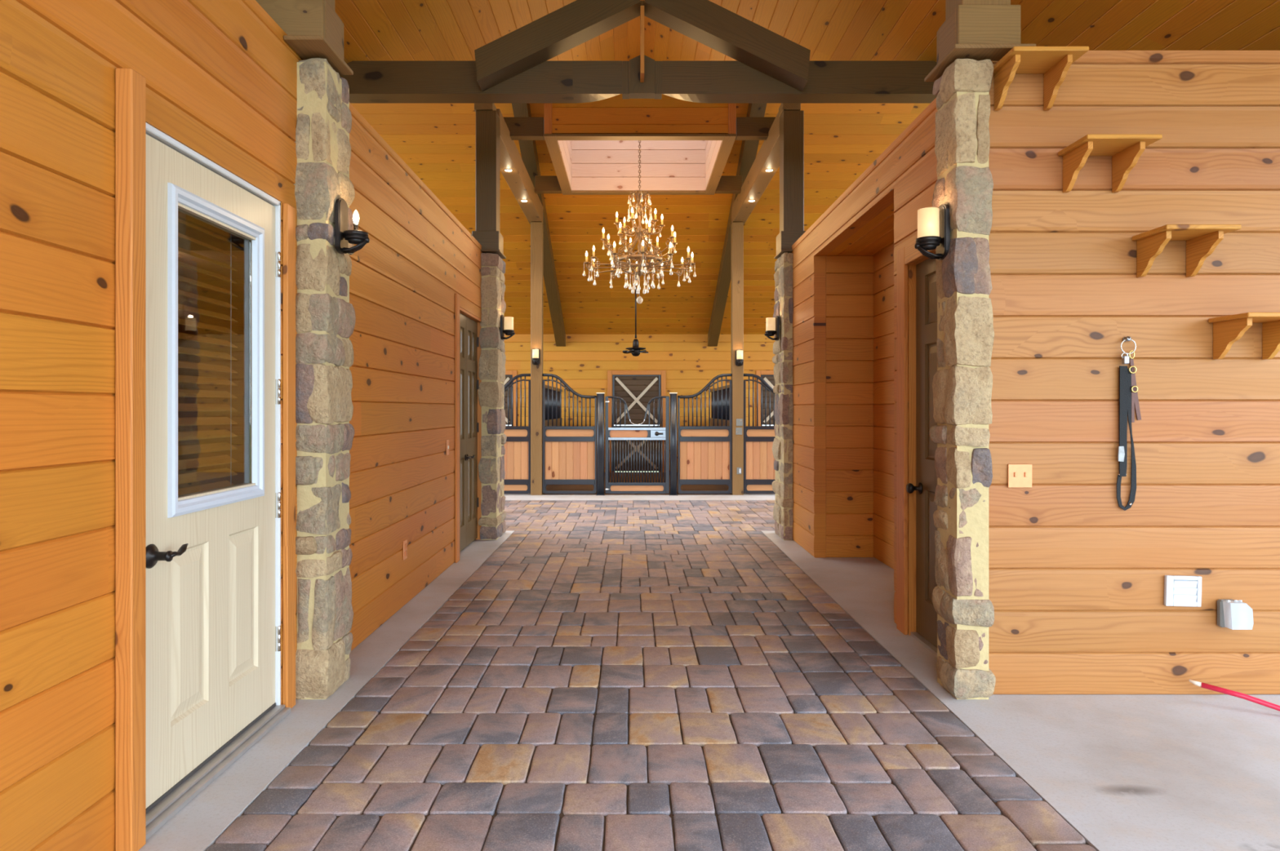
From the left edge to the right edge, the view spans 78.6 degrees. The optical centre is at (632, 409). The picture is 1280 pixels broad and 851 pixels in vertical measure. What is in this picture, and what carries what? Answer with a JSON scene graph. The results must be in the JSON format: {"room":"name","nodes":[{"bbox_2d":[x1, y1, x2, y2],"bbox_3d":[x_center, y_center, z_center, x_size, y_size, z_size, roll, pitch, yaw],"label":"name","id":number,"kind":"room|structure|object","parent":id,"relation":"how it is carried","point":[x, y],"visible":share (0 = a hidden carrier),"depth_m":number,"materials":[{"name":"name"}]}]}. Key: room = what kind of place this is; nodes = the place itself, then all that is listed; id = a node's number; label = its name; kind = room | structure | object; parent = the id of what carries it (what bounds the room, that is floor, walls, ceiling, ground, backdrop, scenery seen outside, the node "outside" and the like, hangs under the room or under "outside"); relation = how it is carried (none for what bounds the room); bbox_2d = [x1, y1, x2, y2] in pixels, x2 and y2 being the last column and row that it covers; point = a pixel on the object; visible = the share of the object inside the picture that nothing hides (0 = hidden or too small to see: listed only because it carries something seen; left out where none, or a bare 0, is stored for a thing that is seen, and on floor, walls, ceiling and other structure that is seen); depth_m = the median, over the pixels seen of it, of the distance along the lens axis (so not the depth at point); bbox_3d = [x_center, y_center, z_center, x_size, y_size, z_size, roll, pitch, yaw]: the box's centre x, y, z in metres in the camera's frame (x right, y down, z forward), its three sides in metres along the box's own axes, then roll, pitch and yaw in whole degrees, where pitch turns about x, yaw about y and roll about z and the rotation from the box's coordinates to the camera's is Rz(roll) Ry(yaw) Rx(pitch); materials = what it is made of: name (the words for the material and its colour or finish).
{"room":"farm building","nodes":[
{"label":"farm building","id":0,"kind":"room"},
{"bbox_2d":[0,0,481,850],"bbox_3d":[-1.465,-0.155,1.960,0.110,2.750,10.920,0,0,0],"label":"wall","id":1,"kind":"structure","parent":0,"point":[220,76],"depth_m":2.06,"materials":[{"name":"brown wood"}]},
{"bbox_2d":[115,68,295,850],"bbox_3d":[-1.446,0.145,2.674,0.168,2.150,1.097,0,0,0],"label":"door","id":2,"kind":"structure","parent":1,"relation":"in","point":[197,245],"depth_m":2.55,"materials":[{"name":"beige wood"}]},
{"bbox_2d":[403,539,407,560],"bbox_3d":[-1.403,0.869,4.830,0.012,0.115,0.072,0,0,0],"label":"outlet plate","id":3,"kind":"object","parent":1,"relation":"attached to","point":[405,543],"visible":1,"depth_m":4.82,"materials":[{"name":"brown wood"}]},
{"bbox_2d":[445,440,448,455],"bbox_3d":[-1.403,0.290,5.940,0.012,0.115,0.072,0,0,0],"label":"switch plate","id":4,"kind":"object","parent":1,"relation":"attached to","point":[446,441],"visible":1,"depth_m":5.91,"materials":[{"name":"beige plastic"}]},
{"bbox_2d":[454,293,481,563],"bbox_3d":[-1.440,0.150,6.786,0.096,2.140,1.172,0,0,0],"label":"door","id":5,"kind":"structure","parent":1,"relation":"in","point":[468,420],"depth_m":6.83,"materials":[{"name":"brown wood"}]},
{"bbox_2d":[503,334,775,472],"bbox_3d":[0.100,-0.255,15.150,12.600,2.950,0.100,0,0,0],"label":"wall","id":6,"kind":"structure","parent":0,"point":[689,365],"depth_m":15.10,"materials":[{"name":"brown wood"}]},
{"bbox_2d":[503,370,516,426],"bbox_3d":[-2.790,0.235,15.135,1.120,1.970,0.130,0,0,0],"label":"door","id":7,"kind":"structure","parent":6,"relation":"in","point":[509,375],"depth_m":15.11,"materials":[{"name":"brown wood"}]},
{"bbox_2d":[607,370,665,472],"bbox_3d":[0.080,0.235,15.135,1.120,1.970,0.130,0,0,0],"label":"door","id":8,"kind":"structure","parent":6,"relation":"in","point":[637,388],"depth_m":15.14,"materials":[{"name":"brown wood"}]},
{"bbox_2d":[755,370,775,426],"bbox_3d":[2.950,0.235,15.135,1.120,1.970,0.130,0,0,0],"label":"door","id":9,"kind":"structure","parent":6,"relation":"in","point":[768,376],"depth_m":15.14,"materials":[{"name":"brown wood"}]},
{"bbox_2d":[504,471,775,494],"bbox_3d":[0.000,1.270,13.200,18.000,0.100,4.000,0,0,0],"label":"floor","id":10,"kind":"structure","parent":0,"point":[549,487],"depth_m":12.30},
{"bbox_2d":[545,385,562,486],"bbox_3d":[-1.375,0.415,13.145,0.050,1.590,3.810,0,0,0],"label":"wall","id":11,"kind":"structure","parent":10,"relation":"on","point":[546,386],"depth_m":13.16,"materials":[{"name":"black metal"}]},
{"bbox_2d":[710,384,729,486],"bbox_3d":[1.520,0.415,13.145,0.050,1.590,3.810,0,0,0],"label":"wall","id":12,"kind":"structure","parent":10,"relation":"on","point":[727,386],"depth_m":13.29,"materials":[{"name":"black metal"}]},
{"bbox_2d":[351,103,929,334],"bbox_3d":[0.100,-2.757,12.257,12.600,2.696,5.910,0,0,0],"label":"ceiling","id":13,"kind":"structure","parent":0,"point":[437,141],"depth_m":11.78,"materials":[{"name":"brown wood"}]},
{"bbox_2d":[511,103,565,346],"bbox_3d":[-1.380,-2.627,12.190,0.180,2.826,5.780,0,0,0],"label":"rafter","id":14,"kind":"object","parent":13,"relation":"attached to","point":[528,150],"visible":0.53,"depth_m":12.28,"materials":[{"name":"brown wood"}]},
{"bbox_2d":[622,268,648,356],"bbox_3d":[0.051,-1.630,13.010,0.431,1.500,0.428,0,0,0],"label":"ceiling fan","id":15,"kind":"object","parent":13,"relation":"hanging from","point":[635,351],"visible":0.99,"depth_m":12.97,"materials":[{"name":"brown metal"}]},
{"bbox_2d":[707,103,766,346],"bbox_3d":[1.545,-2.627,12.190,0.180,2.826,5.780,0,0,0],"label":"rafter","id":16,"kind":"object","parent":13,"relation":"attached to","point":[748,149],"visible":0.47,"depth_m":12.39,"materials":[{"name":"brown wood"}]},
{"bbox_2d":[205,500,1097,850],"bbox_3d":[0.100,1.249,5.500,6.800,0.062,10.000,0,0,0],"label":"floor","id":17,"kind":"structure","parent":0,"point":[527,818],"depth_m":3.00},
{"bbox_2d":[504,494,775,501],"bbox_3d":[0.000,1.268,10.842,18.000,0.104,0.715,0,0,0],"label":"curb","id":18,"kind":"object","parent":17,"relation":"on","point":[508,497],"visible":0.07,"depth_m":10.79,"materials":[{"name":"concrete"}]},
{"bbox_2d":[503,373,530,493],"bbox_3d":[-1.827,0.344,11.085,0.768,1.703,0.050,0,0,0],"label":"railing","id":19,"kind":"object","parent":18,"relation":"on","point":[517,455],"visible":0.56,"depth_m":11.07,"materials":[{"name":"brown wood"}]},
{"bbox_2d":[530,222,542,495],"bbox_3d":[-1.361,-0.717,11.135,0.159,3.866,0.170,0,0,0],"label":"timber post","id":20,"kind":"object","parent":18,"relation":"on","point":[536,228],"visible":0.97,"depth_m":11.05,"materials":[{"name":"brown wood"}]},
{"bbox_2d":[474,103,542,224],"bbox_3d":[-1.386,-2.785,9.287,0.202,0.250,3.905,0,0,0],"label":"ceiling beam","id":21,"kind":"structure","parent":20,"relation":"on","point":[518,180],"depth_m":8.96,"materials":[{"name":"brown wood"}]},
{"bbox_2d":[504,168,512,172],"bbox_3d":[-1.380,-2.657,8.690,0.092,0.008,0.092,0,0,0],"label":"recessed light","id":22,"kind":"object","parent":21,"relation":"attached to","point":[505,170],"visible":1,"depth_m":8.69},
{"bbox_2d":[503,117,544,140],"bbox_3d":[-1.198,-2.965,8.255,0.525,0.200,0.130,0,0,0],"label":"cross beam","id":23,"kind":"structure","parent":21,"relation":"attached to","point":[520,128],"depth_m":8.19,"materials":[{"name":"brown wood"}]},
{"bbox_2d":[534,176,562,193],"bbox_3d":[-1.107,-2.965,10.315,0.345,0.200,0.130,0,0,0],"label":"cross beam","id":24,"kind":"structure","parent":21,"relation":"attached to","point":[543,184],"depth_m":10.25,"materials":[{"name":"brown wood"}]},
{"bbox_2d":[532,348,540,364],"bbox_3d":[-1.362,-0.744,10.979,0.112,0.237,0.131,0,0,0],"label":"wall sconce","id":25,"kind":"object","parent":20,"relation":"attached to","point":[535,352],"visible":1,"depth_m":10.95,"materials":[{"name":"white glass"}]},
{"bbox_2d":[542,373,596,493],"bbox_3d":[-0.891,0.344,11.085,0.768,1.703,0.050,0,0,0],"label":"railing","id":26,"kind":"object","parent":18,"relation":"on","point":[569,452],"visible":1,"depth_m":11.07,"materials":[{"name":"brown wood"}]},
{"bbox_2d":[595,392,604,495],"bbox_3d":[-0.453,0.490,11.080,0.124,1.452,0.120,0,0,0],"label":"gate post","id":27,"kind":"object","parent":18,"relation":"on","point":[600,396],"visible":1,"depth_m":11.03,"materials":[{"name":"black metal"}]},
{"bbox_2d":[668,392,678,495],"bbox_3d":[0.581,0.490,11.080,0.124,1.452,0.120,0,0,0],"label":"gate post","id":28,"kind":"object","parent":18,"relation":"on","point":[673,395],"visible":1,"depth_m":11.03,"materials":[{"name":"black metal"}]},
{"bbox_2d":[604,395,669,493],"bbox_3d":[0.068,0.504,11.063,0.906,1.384,0.073,0,0,0],"label":"gate","id":29,"kind":"object","parent":28,"relation":"attached to","point":[611,433],"visible":1,"depth_m":11.07,"materials":[{"name":"black metal"}]},
{"bbox_2d":[677,373,732,493],"bbox_3d":[1.025,0.344,11.085,0.768,1.703,0.050,0,0,0],"label":"railing","id":30,"kind":"object","parent":18,"relation":"on","point":[704,453],"visible":1,"depth_m":11.07,"materials":[{"name":"brown wood"}]},
{"bbox_2d":[730,222,743,495],"bbox_3d":[1.492,-0.717,11.135,0.156,3.866,0.170,0,0,0],"label":"timber post","id":31,"kind":"object","parent":18,"relation":"on","point":[736,228],"visible":0.97,"depth_m":11.05,"materials":[{"name":"brown wood"}]},
{"bbox_2d":[735,427,742,435],"bbox_3d":[1.505,0.309,11.043,0.090,0.100,0.012,0,0,0],"label":"outlet plate","id":32,"kind":"object","parent":31,"relation":"attached to","point":[738,430],"visible":1,"depth_m":11.04,"materials":[{"name":"grey plastic"}]},
{"bbox_2d":[737,467,741,474],"bbox_3d":[1.508,0.871,11.043,0.065,0.095,0.012,0,0,0],"label":"switch plate","id":33,"kind":"object","parent":31,"relation":"attached to","point":[739,469],"visible":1,"depth_m":11.04,"materials":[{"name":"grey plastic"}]},
{"bbox_2d":[735,349,743,366],"bbox_3d":[1.508,-0.729,10.979,0.112,0.237,0.131,0,0,0],"label":"wall sconce","id":34,"kind":"object","parent":31,"relation":"attached to","point":[739,353],"visible":1,"depth_m":10.95,"materials":[{"name":"white glass"}]},
{"bbox_2d":[736,418,742,426],"bbox_3d":[1.512,0.186,11.043,0.090,0.100,0.012,0,0,0],"label":"outlet plate","id":35,"kind":"object","parent":31,"relation":"attached to","point":[739,421],"visible":1,"depth_m":11.04,"materials":[{"name":"grey plastic"}]},
{"bbox_2d":[731,103,800,224],"bbox_3d":[1.512,-2.785,9.287,0.197,0.250,3.905,0,0,0],"label":"ceiling beam","id":36,"kind":"structure","parent":31,"relation":"on","point":[757,180],"depth_m":8.96,"materials":[{"name":"brown wood"}]},
{"bbox_2d":[735,117,775,140],"bbox_3d":[1.357,-2.965,8.255,0.525,0.200,0.130,0,0,0],"label":"cross beam","id":37,"kind":"structure","parent":36,"relation":"attached to","point":[747,128],"depth_m":8.19,"materials":[{"name":"brown wood"}]},
{"bbox_2d":[764,168,773,172],"bbox_3d":[1.520,-2.657,8.690,0.092,0.008,0.092,0,0,0],"label":"recessed light","id":38,"kind":"object","parent":36,"relation":"attached to","point":[767,170],"visible":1,"depth_m":8.70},
{"bbox_2d":[743,373,775,493],"bbox_3d":[1.957,0.344,11.085,0.768,1.703,0.050,0,0,0],"label":"railing","id":39,"kind":"object","parent":18,"relation":"on","point":[759,472],"visible":0.62,"depth_m":11.07,"materials":[{"name":"brown wood"}]},
{"bbox_2d":[137,531,1279,850],"bbox_3d":[0.000,1.270,2.250,18.000,0.100,16.500,0,0,0],"label":"floor","id":40,"kind":"structure","parent":0,"point":[1126,772],"depth_m":2.85,"materials":[{"name":"grey concrete"}]},
{"bbox_2d":[293,58,357,699],"bbox_3d":[-1.347,-0.131,3.417,0.190,2.710,0.334,0,0,0],"label":"stone pillar","id":41,"kind":"structure","parent":40,"relation":"on","point":[326,317],"depth_m":3.28,"materials":[{"name":"beige stone"}]},
{"bbox_2d":[255,0,353,75],"bbox_3d":[-1.398,-2.136,3.320,0.304,1.288,0.340,0,0,0],"label":"timber post","id":42,"kind":"object","parent":41,"relation":"on","point":[313,29],"visible":0.68,"depth_m":3.19,"materials":[{"name":"brown wood"}]},
{"bbox_2d":[334,198,369,253],"bbox_3d":[-1.206,-0.794,3.390,0.131,0.237,0.112,0,0,0],"label":"wall sconce","id":43,"kind":"object","parent":41,"relation":"attached to","point":[343,236],"visible":1,"depth_m":3.37,"materials":[{"name":"brown metal"}]},
{"bbox_2d":[353,223,358,230],"bbox_3d":[-1.200,-0.786,3.390,0.022,0.036,0.021,0,0,0],"label":"socket","id":44,"kind":"object","parent":43,"relation":"attached to","point":[355,225],"depth_m":3.38,"materials":[{"name":"silver metal"}]},
{"bbox_2d":[478,253,506,540],"bbox_3d":[-1.336,-0.124,7.504,0.217,2.695,0.491,0,0,0],"label":"stone pillar","id":45,"kind":"structure","parent":40,"relation":"on","point":[491,474],"depth_m":7.29,"materials":[{"name":"beige stone"}]},
{"bbox_2d":[471,110,506,258],"bbox_3d":[-1.387,-2.140,7.455,0.305,1.340,0.370,0,0,0],"label":"timber post","id":46,"kind":"object","parent":45,"relation":"on","point":[487,233],"visible":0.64,"depth_m":7.34,"materials":[{"name":"brown wood"}]},
{"bbox_2d":[500,315,515,339],"bbox_3d":[-1.190,-0.783,7.470,0.131,0.237,0.112,0,0,0],"label":"wall sconce","id":47,"kind":"object","parent":45,"relation":"attached to","point":[506,322],"visible":1,"depth_m":7.43,"materials":[{"name":"beige glass"}]},
{"bbox_2d":[772,252,794,540],"bbox_3d":[1.447,-0.123,7.498,0.144,2.693,0.498,0,0,0],"label":"stone pillar","id":48,"kind":"structure","parent":40,"relation":"on","point":[782,445],"depth_m":7.27,"materials":[{"name":"beige stone"}]},
{"bbox_2d":[764,315,779,340],"bbox_3d":[1.325,-0.773,7.450,0.131,0.237,0.112,0,0,0],"label":"wall sconce","id":49,"kind":"object","parent":48,"relation":"attached to","point":[772,324],"visible":1,"depth_m":7.41,"materials":[{"name":"beige glass"}]},
{"bbox_2d":[773,110,805,258],"bbox_3d":[1.522,-2.140,7.455,0.275,1.340,0.370,0,0,0],"label":"timber post","id":50,"kind":"object","parent":48,"relation":"on","point":[791,122],"visible":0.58,"depth_m":7.34,"materials":[{"name":"brown wood"}]},
{"bbox_2d":[930,58,995,700],"bbox_3d":[1.431,-0.129,3.388,0.196,2.708,0.279,0,0,0],"label":"stone pillar","id":51,"kind":"structure","parent":40,"relation":"on","point":[962,410],"depth_m":3.28,"materials":[{"name":"beige stone"}]},
{"bbox_2d":[914,204,950,260],"bbox_3d":[1.286,-0.766,3.380,0.131,0.237,0.112,0,0,0],"label":"wall sconce","id":52,"kind":"object","parent":51,"relation":"attached to","point":[933,223],"visible":1,"depth_m":3.35,"materials":[{"name":"beige glass"}]},
{"bbox_2d":[924,0,1035,82],"bbox_3d":[1.492,-2.153,3.380,0.335,1.334,0.340,0,0,0],"label":"timber post","id":53,"kind":"object","parent":51,"relation":"on","point":[988,29],"visible":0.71,"depth_m":3.25,"materials":[{"name":"brown wood"}]},
{"bbox_2d":[1188,680,1279,711],"bbox_3d":[2.604,1.175,3.096,0.653,0.088,0.021,0,0,33],"label":"rod","id":54,"kind":"object","parent":40,"relation":"on","point":[1223,691],"visible":1,"depth_m":3.18,"materials":[{"name":"red plastic"}]},
{"bbox_2d":[334,0,1279,63],"bbox_3d":[0.080,-2.559,2.990,8.842,2.113,11.181,0,0,0],"label":"ceiling","id":55,"kind":"structure","parent":0,"point":[375,30],"depth_m":5.61,"materials":[{"name":"brown wood"}]},
{"bbox_2d":[340,0,937,103],"bbox_3d":[0.080,-2.766,5.668,5.280,0.928,0.415,0,0,0],"label":"roof truss","id":56,"kind":"object","parent":55,"relation":"attached to","point":[513,68],"visible":0.94,"depth_m":5.70,"materials":[{"name":"brown wood"}]},
{"bbox_2d":[826,202,894,256],"bbox_3d":[1.811,-1.277,5.435,0.438,0.030,2.070,0,0,0],"label":"ceiling","id":57,"kind":"structure","parent":0,"point":[877,235],"depth_m":5.78,"materials":[{"name":"brown wood"}]},
{"bbox_2d":[826,243,895,569],"bbox_3d":[1.811,-0.020,5.435,0.438,2.480,2.070,0,0,0],"label":"wall","id":58,"kind":"structure","parent":0,"point":[860,465],"depth_m":6.42,"materials":[{"name":"brown wood"}]},
{"bbox_2d":[791,97,937,633],"bbox_3d":[1.540,-0.155,5.380,0.100,2.750,3.920,0,0,0],"label":"wall","id":59,"kind":"structure","parent":0,"point":[904,175],"depth_m":6.42,"materials":[{"name":"brown wood"}]},
{"bbox_2d":[896,240,937,656],"bbox_3d":[1.530,0.170,3.902,0.140,2.100,0.885,0,0,0],"label":"door","id":60,"kind":"structure","parent":59,"relation":"in","point":[922,282],"depth_m":4.21,"materials":[{"name":"brown wood"}]},
{"bbox_2d":[988,50,1279,694],"bbox_3d":[2.935,-0.155,3.375,3.030,2.750,0.090,0,0,0],"label":"wall","id":61,"kind":"structure","parent":0,"point":[1077,578],"depth_m":3.33,"materials":[{"name":"brown wood"}]},
{"bbox_2d":[1008,464,1031,488],"bbox_3d":[1.649,0.284,3.322,0.102,0.100,0.012,0,0,0],"label":"switch plate","id":62,"kind":"object","parent":61,"relation":"attached to","point":[1020,476],"visible":1,"depth_m":3.32,"materials":[{"name":"beige plastic"}]},
{"bbox_2d":[993,46,1088,110],"bbox_3d":[1.668,-1.359,3.217,0.300,0.174,0.218,0,0,0],"label":"wall shelf","id":63,"kind":"object","parent":61,"relation":"attached to","point":[1055,62],"visible":0.94,"depth_m":3.21,"materials":[{"name":"brown wood"}]},
{"bbox_2d":[1057,133,1162,192],"bbox_3d":[1.960,-1.009,3.217,0.300,0.174,0.218,0,0,0],"label":"wall shelf","id":64,"kind":"object","parent":61,"relation":"attached to","point":[1126,150],"visible":1,"depth_m":3.21,"materials":[{"name":"brown wood"}]},
{"bbox_2d":[1122,336,1131,342],"bbox_3d":[2.098,-0.298,3.313,0.021,0.022,0.030,0,0,0],"label":"wall hook","id":65,"kind":"object","parent":61,"relation":"attached to","point":[1128,338],"visible":1,"depth_m":3.30,"materials":[{"name":"silver metal"}]},
{"bbox_2d":[1116,339,1136,511],"bbox_3d":[2.098,0.065,3.309,0.083,0.731,0.022,0,0,0],"label":"lead","id":66,"kind":"object","parent":65,"relation":"hanging from","point":[1125,376],"visible":1,"depth_m":3.31,"materials":[{"name":"black fabric"}]},
{"bbox_2d":[1128,350,1141,422],"bbox_3d":[2.133,-0.097,3.316,0.061,0.306,0.017,0,0,0],"label":"leather strap","id":67,"kind":"object","parent":65,"relation":"hanging from","point":[1135,401],"visible":1,"depth_m":3.32,"materials":[{"name":"brown leather"}]},
{"bbox_2d":[1164,575,1201,607],"bbox_3d":[2.339,0.773,3.320,0.153,0.132,0.017,0,0,0],"label":"air vent","id":68,"kind":"object","parent":61,"relation":"in","point":[1179,590],"visible":1,"depth_m":3.31,"materials":[{"name":"white plastic"}]},
{"bbox_2d":[1132,224,1241,277],"bbox_3d":[2.275,-0.649,3.217,0.300,0.174,0.218,0,0,0],"label":"wall shelf","id":69,"kind":"object","parent":61,"relation":"attached to","point":[1202,240],"visible":1,"depth_m":3.22,"materials":[{"name":"brown wood"}]},
{"bbox_2d":[1217,599,1253,630],"bbox_3d":[2.536,0.862,3.291,0.101,0.123,0.075,0,0,0],"label":"outlet cover","id":70,"kind":"object","parent":61,"relation":"attached to","point":[1233,615],"visible":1,"depth_m":3.25,"materials":[{"name":"grey plastic"}]},
{"bbox_2d":[1208,312,1279,359],"bbox_3d":[2.600,-0.299,3.217,0.300,0.174,0.218,0,0,0],"label":"wall shelf","id":71,"kind":"object","parent":61,"relation":"attached to","point":[1227,330],"visible":1,"depth_m":3.26,"materials":[{"name":"brown wood"}]},
{"bbox_3d":[0.080,-2.868,6.589,12.600,2.475,5.418,0,0,0],"label":"ceiling","id":72,"kind":"structure","parent":0,"visible":0},
{"bbox_2d":[543,93,736,195],"bbox_3d":[0.080,-4.080,9.300,2.020,2.440,2.240,0,0,0],"label":"skylight","id":73,"kind":"object","parent":72,"relation":"attached to","point":[686,148],"visible":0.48,"depth_m":9.34,"materials":[{"name":"brown wood"}]},
{"bbox_2d":[582,140,696,303],"bbox_3d":[0.085,-3.265,9.300,1.339,4.020,1.339,0,0,0],"label":"chandelier","id":74,"kind":"object","parent":73,"relation":"hanging from","point":[631,255],"visible":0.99,"depth_m":9.26,"materials":[{"name":"brown metal"}]},
{"bbox_2d":[715,176,742,193],"bbox_3d":[1.268,-2.965,10.315,0.345,0.200,0.130,0,0,0],"label":"cross beam","id":75,"kind":"structure","parent":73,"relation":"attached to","point":[726,184],"depth_m":10.25,"materials":[{"name":"brown wood"}]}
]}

